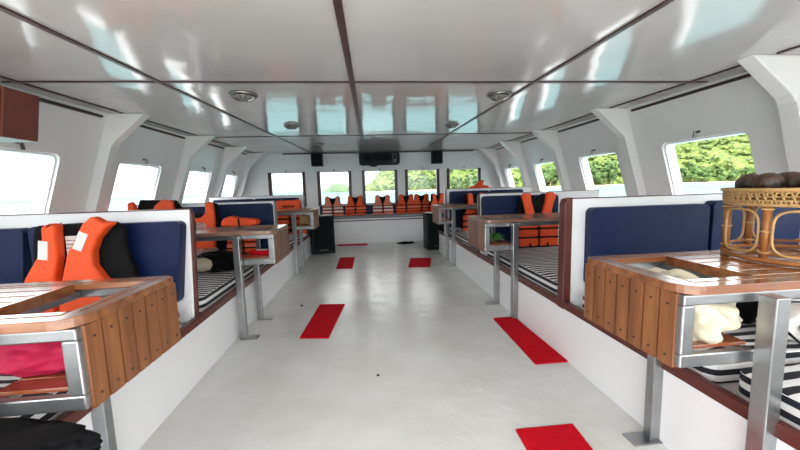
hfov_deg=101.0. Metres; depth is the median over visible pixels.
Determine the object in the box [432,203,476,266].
table
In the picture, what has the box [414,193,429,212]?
jacket
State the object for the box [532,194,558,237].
cushion
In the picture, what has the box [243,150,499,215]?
wall
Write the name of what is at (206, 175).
window
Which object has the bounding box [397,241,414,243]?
strap
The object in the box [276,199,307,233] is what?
jacket
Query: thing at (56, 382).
shelf
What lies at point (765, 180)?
fruit
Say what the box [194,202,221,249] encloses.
jacket
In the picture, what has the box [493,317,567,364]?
mat
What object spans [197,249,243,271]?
shoulder bag
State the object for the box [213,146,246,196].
trim
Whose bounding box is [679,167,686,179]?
tree
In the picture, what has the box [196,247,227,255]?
cloth
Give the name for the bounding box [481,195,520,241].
cushion
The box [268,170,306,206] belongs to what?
window
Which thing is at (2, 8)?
trim
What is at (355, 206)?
jacket
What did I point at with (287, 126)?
ceiling lamp
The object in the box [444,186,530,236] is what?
wall
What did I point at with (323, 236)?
floor speaker
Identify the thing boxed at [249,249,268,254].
snack packet
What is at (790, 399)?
mattress
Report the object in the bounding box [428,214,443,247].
grille
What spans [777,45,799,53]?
trim
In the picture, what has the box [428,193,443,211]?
jacket
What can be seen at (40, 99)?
trim
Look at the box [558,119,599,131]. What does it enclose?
trim
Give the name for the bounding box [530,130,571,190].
trim
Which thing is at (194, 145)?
trim
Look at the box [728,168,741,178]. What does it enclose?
tree
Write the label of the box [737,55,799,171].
pillar
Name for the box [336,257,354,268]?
mat
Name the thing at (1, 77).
trim
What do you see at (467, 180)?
tree
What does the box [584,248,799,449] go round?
table
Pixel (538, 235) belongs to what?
jacket
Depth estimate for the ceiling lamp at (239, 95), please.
3.15 m
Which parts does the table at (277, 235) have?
steel frame, leg, foot plate, leg, foot plate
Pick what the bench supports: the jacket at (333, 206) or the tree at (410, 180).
the jacket at (333, 206)
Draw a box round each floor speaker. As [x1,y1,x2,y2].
[310,214,334,254]
[423,211,443,249]
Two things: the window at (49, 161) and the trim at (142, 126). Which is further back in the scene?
the trim at (142, 126)
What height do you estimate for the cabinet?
0.495 m
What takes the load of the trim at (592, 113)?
attached to the ceiling
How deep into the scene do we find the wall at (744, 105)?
3.84 m
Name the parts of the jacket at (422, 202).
panel, panel, panel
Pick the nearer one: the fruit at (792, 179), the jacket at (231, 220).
the fruit at (792, 179)
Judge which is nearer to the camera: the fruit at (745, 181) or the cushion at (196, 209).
the fruit at (745, 181)
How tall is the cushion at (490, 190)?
0.725 m
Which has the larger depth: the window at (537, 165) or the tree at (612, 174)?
the tree at (612, 174)
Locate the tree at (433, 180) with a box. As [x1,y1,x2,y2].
[429,176,435,189]
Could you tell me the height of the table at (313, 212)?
1.091 m
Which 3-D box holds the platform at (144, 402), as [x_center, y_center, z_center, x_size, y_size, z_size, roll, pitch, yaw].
[-2.793,0.856,3.649,2.316,0.475,9.740,-2,6,-5]
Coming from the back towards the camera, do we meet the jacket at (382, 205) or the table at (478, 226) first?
the jacket at (382, 205)
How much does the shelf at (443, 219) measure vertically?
0.016 m
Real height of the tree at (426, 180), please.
12.918 m
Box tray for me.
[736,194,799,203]
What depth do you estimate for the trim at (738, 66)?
3.32 m
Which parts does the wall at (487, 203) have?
post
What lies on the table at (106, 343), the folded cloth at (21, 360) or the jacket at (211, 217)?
the folded cloth at (21, 360)
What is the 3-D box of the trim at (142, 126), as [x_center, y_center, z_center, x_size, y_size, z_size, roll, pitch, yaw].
[-3.489,-1.357,4.736,0.032,0.028,1.410,-2,6,-5]
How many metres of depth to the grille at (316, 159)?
8.58 m
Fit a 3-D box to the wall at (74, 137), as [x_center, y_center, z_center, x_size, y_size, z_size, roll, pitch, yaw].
[-3.801,-0.100,3.712,0.966,2.460,10.300,-2,6,-5]
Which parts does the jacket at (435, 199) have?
panel, panel, panel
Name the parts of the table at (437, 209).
leg, leg, steel frame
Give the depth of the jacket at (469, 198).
6.26 m
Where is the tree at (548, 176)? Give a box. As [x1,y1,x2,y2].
[543,165,556,185]
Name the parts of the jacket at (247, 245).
panel, panel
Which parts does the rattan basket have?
post, post, post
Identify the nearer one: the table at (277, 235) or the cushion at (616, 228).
the cushion at (616, 228)
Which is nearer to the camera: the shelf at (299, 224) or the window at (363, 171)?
the shelf at (299, 224)
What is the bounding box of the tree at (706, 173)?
[699,168,712,181]
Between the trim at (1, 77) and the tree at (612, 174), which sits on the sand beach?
the tree at (612, 174)
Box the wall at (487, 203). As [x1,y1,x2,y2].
[477,190,598,257]
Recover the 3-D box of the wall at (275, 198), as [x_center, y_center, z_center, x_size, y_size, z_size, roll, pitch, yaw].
[-2.908,-0.133,6.826,1.885,0.940,0.230,-2,6,-5]
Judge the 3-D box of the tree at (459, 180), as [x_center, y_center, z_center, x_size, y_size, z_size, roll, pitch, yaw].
[55.661,-39.414,310.315,6.715,11.192,8.992,-5,7,-29]
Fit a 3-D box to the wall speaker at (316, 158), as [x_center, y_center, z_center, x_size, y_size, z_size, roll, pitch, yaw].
[-2.181,-1.711,8.684,0.290,0.330,0.210,-2,6,-5]
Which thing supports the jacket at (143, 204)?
on the mattress at (212, 286)
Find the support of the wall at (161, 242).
on the platform at (144, 402)
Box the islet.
[324,183,348,192]
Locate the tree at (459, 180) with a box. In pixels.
[456,177,462,186]
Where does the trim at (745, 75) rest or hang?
attached to the wall at (744, 105)
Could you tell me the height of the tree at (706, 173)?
9.512 m
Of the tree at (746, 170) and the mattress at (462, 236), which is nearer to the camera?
the mattress at (462, 236)
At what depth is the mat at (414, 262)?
6.22 m
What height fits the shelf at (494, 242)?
0.016 m
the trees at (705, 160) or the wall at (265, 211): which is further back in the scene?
the trees at (705, 160)
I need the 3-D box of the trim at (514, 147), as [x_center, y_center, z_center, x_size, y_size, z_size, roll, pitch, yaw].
[2.892,-0.717,7.645,1.211,2.401,0.130,-2,6,-5]
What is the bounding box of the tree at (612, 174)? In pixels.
[604,160,617,184]
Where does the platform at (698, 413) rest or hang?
on the floor
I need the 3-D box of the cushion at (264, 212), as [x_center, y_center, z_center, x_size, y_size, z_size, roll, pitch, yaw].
[-2.159,0.034,4.621,0.755,0.660,0.085,-2,6,-5]
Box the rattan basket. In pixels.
[720,187,799,267]
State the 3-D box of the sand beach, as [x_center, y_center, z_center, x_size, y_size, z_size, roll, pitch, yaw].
[200.064,-23.964,186.402,478.440,1.900,563.722,-2,6,-5]
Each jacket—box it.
[24,216,139,312]
[127,199,182,209]
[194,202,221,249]
[221,216,260,226]
[225,225,261,255]
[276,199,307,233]
[322,196,343,215]
[345,195,365,215]
[372,195,393,214]
[396,194,416,213]
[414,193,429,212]
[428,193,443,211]
[460,193,478,230]
[469,180,488,187]
[516,192,558,247]
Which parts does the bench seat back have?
post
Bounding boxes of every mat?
[300,304,344,338]
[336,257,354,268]
[337,243,367,245]
[408,258,430,266]
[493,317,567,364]
[516,423,592,449]
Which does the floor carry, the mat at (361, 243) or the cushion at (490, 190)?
the mat at (361, 243)
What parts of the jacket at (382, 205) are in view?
panel, panel, panel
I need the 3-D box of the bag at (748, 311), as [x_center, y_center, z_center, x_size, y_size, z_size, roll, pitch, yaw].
[2.009,0.364,1.951,0.251,0.390,0.206,-2,6,-5]
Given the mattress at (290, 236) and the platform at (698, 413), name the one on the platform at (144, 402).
the mattress at (290, 236)
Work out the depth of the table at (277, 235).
3.21 m
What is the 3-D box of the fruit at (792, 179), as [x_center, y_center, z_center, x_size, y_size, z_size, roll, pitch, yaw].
[1.877,-0.203,1.571,0.160,0.185,0.156,-4,6,-17]
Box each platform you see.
[55,232,311,449]
[438,230,799,449]
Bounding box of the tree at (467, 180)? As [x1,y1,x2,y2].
[464,177,469,187]
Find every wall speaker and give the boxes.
[311,153,323,166]
[431,151,442,163]
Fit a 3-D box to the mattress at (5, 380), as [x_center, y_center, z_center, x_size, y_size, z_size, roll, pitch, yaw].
[-2.398,0.857,1.111,1.865,0.135,2.480,-2,6,-5]
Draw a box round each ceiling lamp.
[228,90,257,101]
[284,124,299,129]
[445,123,458,128]
[487,91,511,100]
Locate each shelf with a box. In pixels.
[0,371,67,395]
[242,253,268,258]
[296,223,310,225]
[442,217,451,220]
[490,239,510,244]
[692,332,745,348]
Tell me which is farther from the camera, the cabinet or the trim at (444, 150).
the trim at (444, 150)
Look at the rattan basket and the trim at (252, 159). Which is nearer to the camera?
the rattan basket
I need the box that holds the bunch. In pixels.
[490,233,503,240]
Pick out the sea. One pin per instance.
(116, 204)
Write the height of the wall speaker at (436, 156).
0.330 m
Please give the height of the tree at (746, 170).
9.910 m
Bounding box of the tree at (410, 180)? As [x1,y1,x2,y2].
[408,176,414,189]
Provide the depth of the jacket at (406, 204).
8.94 m
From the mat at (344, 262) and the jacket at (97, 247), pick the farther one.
the mat at (344, 262)
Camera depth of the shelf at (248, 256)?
3.26 m
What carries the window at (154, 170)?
in the wall at (74, 137)
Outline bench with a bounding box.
[320,204,423,244]
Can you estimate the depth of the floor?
2.43 m
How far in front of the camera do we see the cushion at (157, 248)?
2.38 m
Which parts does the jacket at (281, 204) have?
panel, panel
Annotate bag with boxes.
[0,417,102,449]
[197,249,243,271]
[647,267,742,343]
[736,301,757,323]
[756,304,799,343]
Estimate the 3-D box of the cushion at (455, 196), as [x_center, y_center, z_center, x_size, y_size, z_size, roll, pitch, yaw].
[1.385,-0.319,6.594,0.800,0.725,0.085,-2,6,-5]
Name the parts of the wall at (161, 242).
post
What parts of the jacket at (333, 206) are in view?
panel, panel, panel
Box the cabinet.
[0,78,38,141]
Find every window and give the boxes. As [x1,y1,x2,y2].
[0,142,56,213]
[120,159,158,199]
[190,167,209,202]
[226,171,235,196]
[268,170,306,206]
[317,169,351,205]
[362,168,397,204]
[405,167,439,195]
[447,166,480,188]
[506,164,518,186]
[535,159,553,191]
[580,149,614,189]
[664,130,746,193]
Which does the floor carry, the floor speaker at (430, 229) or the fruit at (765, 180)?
the floor speaker at (430, 229)
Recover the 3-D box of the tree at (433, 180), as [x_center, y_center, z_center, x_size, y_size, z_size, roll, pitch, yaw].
[31.855,-39.391,306.592,12.403,13.373,10.359,-1,6,5]
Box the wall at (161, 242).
[0,208,198,322]
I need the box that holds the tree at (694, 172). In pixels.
[685,162,702,181]
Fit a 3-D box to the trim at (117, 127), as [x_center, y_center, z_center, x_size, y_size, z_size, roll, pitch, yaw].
[-3.589,-0.114,3.999,1.261,2.373,0.130,-2,6,-5]
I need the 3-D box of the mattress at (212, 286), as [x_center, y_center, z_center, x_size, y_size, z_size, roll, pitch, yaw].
[-2.613,0.594,3.578,1.815,0.135,1.940,-2,6,-5]
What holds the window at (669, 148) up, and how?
in the wall at (744, 105)
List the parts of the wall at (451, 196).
post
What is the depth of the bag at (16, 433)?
1.05 m
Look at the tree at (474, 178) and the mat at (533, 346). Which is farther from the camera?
the tree at (474, 178)
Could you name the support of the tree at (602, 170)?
on the sand beach
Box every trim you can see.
[0,5,310,152]
[0,76,122,113]
[1,81,707,82]
[39,97,102,117]
[84,113,150,211]
[139,125,184,138]
[146,120,197,135]
[171,136,214,202]
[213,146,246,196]
[215,133,518,137]
[236,153,264,196]
[282,150,473,154]
[333,0,364,151]
[421,0,674,150]
[479,148,505,186]
[499,141,532,191]
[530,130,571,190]
[543,113,592,129]
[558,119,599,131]
[590,108,646,195]
[609,65,741,108]
[631,74,751,111]
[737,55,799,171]
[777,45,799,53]
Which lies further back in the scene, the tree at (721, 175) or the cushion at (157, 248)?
the tree at (721, 175)
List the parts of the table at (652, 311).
foot plate, leg, steel frame, leg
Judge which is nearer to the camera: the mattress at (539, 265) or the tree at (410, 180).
the mattress at (539, 265)
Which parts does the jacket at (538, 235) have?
shoulder panel, panel, panel, panel, panel, panel, panel, shoulder panel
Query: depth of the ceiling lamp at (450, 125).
5.10 m
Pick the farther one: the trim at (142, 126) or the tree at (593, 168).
the tree at (593, 168)
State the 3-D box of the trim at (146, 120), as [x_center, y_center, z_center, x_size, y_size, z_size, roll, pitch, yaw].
[-3.311,-1.402,4.748,0.030,0.030,1.510,-2,6,-5]
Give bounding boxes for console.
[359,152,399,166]
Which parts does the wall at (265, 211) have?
post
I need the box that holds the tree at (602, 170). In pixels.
[596,166,607,182]
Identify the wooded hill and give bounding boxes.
[371,141,753,190]
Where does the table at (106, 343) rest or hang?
on the floor
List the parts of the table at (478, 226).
foot plate, leg, leg, steel frame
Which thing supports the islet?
on the sea
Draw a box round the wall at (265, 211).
[136,200,277,249]
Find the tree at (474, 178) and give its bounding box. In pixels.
[470,174,476,185]
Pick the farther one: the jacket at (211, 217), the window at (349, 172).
the window at (349, 172)
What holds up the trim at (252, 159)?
attached to the wall at (74, 137)
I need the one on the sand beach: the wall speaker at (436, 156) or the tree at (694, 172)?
the tree at (694, 172)
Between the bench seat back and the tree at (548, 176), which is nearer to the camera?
the bench seat back
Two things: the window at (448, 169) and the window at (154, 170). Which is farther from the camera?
the window at (448, 169)
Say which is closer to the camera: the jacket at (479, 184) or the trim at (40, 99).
the trim at (40, 99)
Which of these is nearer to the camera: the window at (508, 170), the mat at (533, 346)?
the mat at (533, 346)
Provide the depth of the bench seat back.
2.58 m
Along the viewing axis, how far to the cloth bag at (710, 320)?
1.32 m
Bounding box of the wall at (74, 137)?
[0,84,247,212]
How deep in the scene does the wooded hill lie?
238.11 m
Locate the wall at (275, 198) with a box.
[209,194,306,236]
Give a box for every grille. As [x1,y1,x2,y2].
[311,154,321,164]
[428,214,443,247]
[433,152,441,162]
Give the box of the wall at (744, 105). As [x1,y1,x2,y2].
[495,72,799,244]
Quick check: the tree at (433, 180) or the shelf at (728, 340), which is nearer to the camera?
the shelf at (728, 340)
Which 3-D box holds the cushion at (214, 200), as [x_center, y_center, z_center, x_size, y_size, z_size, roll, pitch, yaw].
[-3.353,-0.172,6.705,0.780,0.690,0.085,-2,6,-5]
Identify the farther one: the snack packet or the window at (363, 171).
the window at (363, 171)
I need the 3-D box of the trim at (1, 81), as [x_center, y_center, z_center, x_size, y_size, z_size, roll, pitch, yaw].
[-0.110,-1.285,2.965,6.290,0.014,0.035,-2,6,-5]
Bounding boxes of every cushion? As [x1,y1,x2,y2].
[0,228,32,283]
[28,221,185,311]
[182,206,204,213]
[213,199,253,201]
[218,203,273,249]
[254,198,298,208]
[449,190,488,227]
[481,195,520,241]
[489,189,522,192]
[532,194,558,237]
[583,203,709,281]
[704,200,799,249]
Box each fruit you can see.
[735,172,756,187]
[751,172,785,194]
[781,171,799,187]
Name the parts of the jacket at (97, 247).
panel, panel, panel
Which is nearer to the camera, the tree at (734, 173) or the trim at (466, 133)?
the trim at (466, 133)
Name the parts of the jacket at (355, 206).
panel, panel, panel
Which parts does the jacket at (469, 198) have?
panel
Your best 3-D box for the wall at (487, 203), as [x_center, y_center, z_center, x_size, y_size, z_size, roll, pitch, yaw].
[1.968,-0.026,4.694,1.775,0.900,0.230,-2,6,-5]
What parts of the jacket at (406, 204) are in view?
panel, panel, panel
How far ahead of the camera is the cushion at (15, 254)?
2.30 m
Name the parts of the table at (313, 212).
leg, steel frame, leg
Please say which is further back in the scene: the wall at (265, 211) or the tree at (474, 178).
the tree at (474, 178)
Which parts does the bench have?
backrest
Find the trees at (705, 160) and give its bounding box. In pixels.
[365,134,754,191]
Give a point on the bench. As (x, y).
(350, 229)
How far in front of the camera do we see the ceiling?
2.44 m
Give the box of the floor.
[139,241,668,449]
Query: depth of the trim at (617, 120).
4.42 m
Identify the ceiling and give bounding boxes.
[0,0,799,153]
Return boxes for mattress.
[0,311,180,419]
[197,258,265,312]
[288,233,298,247]
[450,229,476,249]
[487,246,557,294]
[582,293,799,383]
[738,363,799,429]
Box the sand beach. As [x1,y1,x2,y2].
[366,181,734,192]
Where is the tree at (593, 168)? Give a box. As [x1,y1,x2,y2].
[589,160,601,180]
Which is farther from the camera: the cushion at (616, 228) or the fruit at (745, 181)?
the cushion at (616, 228)
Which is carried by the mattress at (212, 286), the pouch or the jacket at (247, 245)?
the jacket at (247, 245)
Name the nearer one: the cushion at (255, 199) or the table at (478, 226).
the table at (478, 226)
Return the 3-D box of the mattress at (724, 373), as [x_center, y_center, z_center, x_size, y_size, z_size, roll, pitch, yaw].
[2.426,0.602,2.138,2.025,0.135,0.980,-2,6,-5]
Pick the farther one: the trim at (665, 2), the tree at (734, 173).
the tree at (734, 173)
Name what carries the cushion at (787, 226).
on the bench seat back
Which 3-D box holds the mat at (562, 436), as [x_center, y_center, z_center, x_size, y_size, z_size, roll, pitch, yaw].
[0.854,1.205,1.579,0.374,0.012,0.670,-2,6,-5]
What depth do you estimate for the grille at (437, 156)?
8.88 m
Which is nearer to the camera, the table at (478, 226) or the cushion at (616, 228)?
the cushion at (616, 228)
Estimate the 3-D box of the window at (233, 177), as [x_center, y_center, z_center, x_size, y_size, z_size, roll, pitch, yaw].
[-4.100,-0.787,7.727,0.514,0.934,0.750,-2,6,-5]
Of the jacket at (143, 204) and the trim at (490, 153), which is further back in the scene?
the trim at (490, 153)
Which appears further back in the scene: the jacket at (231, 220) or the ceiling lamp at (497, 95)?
the jacket at (231, 220)
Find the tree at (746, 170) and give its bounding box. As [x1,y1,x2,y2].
[741,166,755,174]
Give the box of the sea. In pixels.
[0,183,734,214]
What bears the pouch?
on the table at (313, 212)
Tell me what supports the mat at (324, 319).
on the floor
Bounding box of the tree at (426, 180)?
[422,176,429,189]
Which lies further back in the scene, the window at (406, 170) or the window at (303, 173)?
the window at (406, 170)
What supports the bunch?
on the table at (478, 226)
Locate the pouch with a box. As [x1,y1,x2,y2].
[299,215,309,223]
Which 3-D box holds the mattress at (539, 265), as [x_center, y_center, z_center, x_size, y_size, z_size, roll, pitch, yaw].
[2.269,0.430,3.756,2.025,0.135,1.730,-2,6,-5]
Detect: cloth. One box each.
[0,310,72,377]
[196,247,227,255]
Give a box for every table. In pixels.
[0,275,180,449]
[196,224,289,340]
[277,208,318,274]
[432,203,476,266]
[468,212,558,319]
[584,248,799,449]
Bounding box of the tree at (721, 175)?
[712,167,727,181]

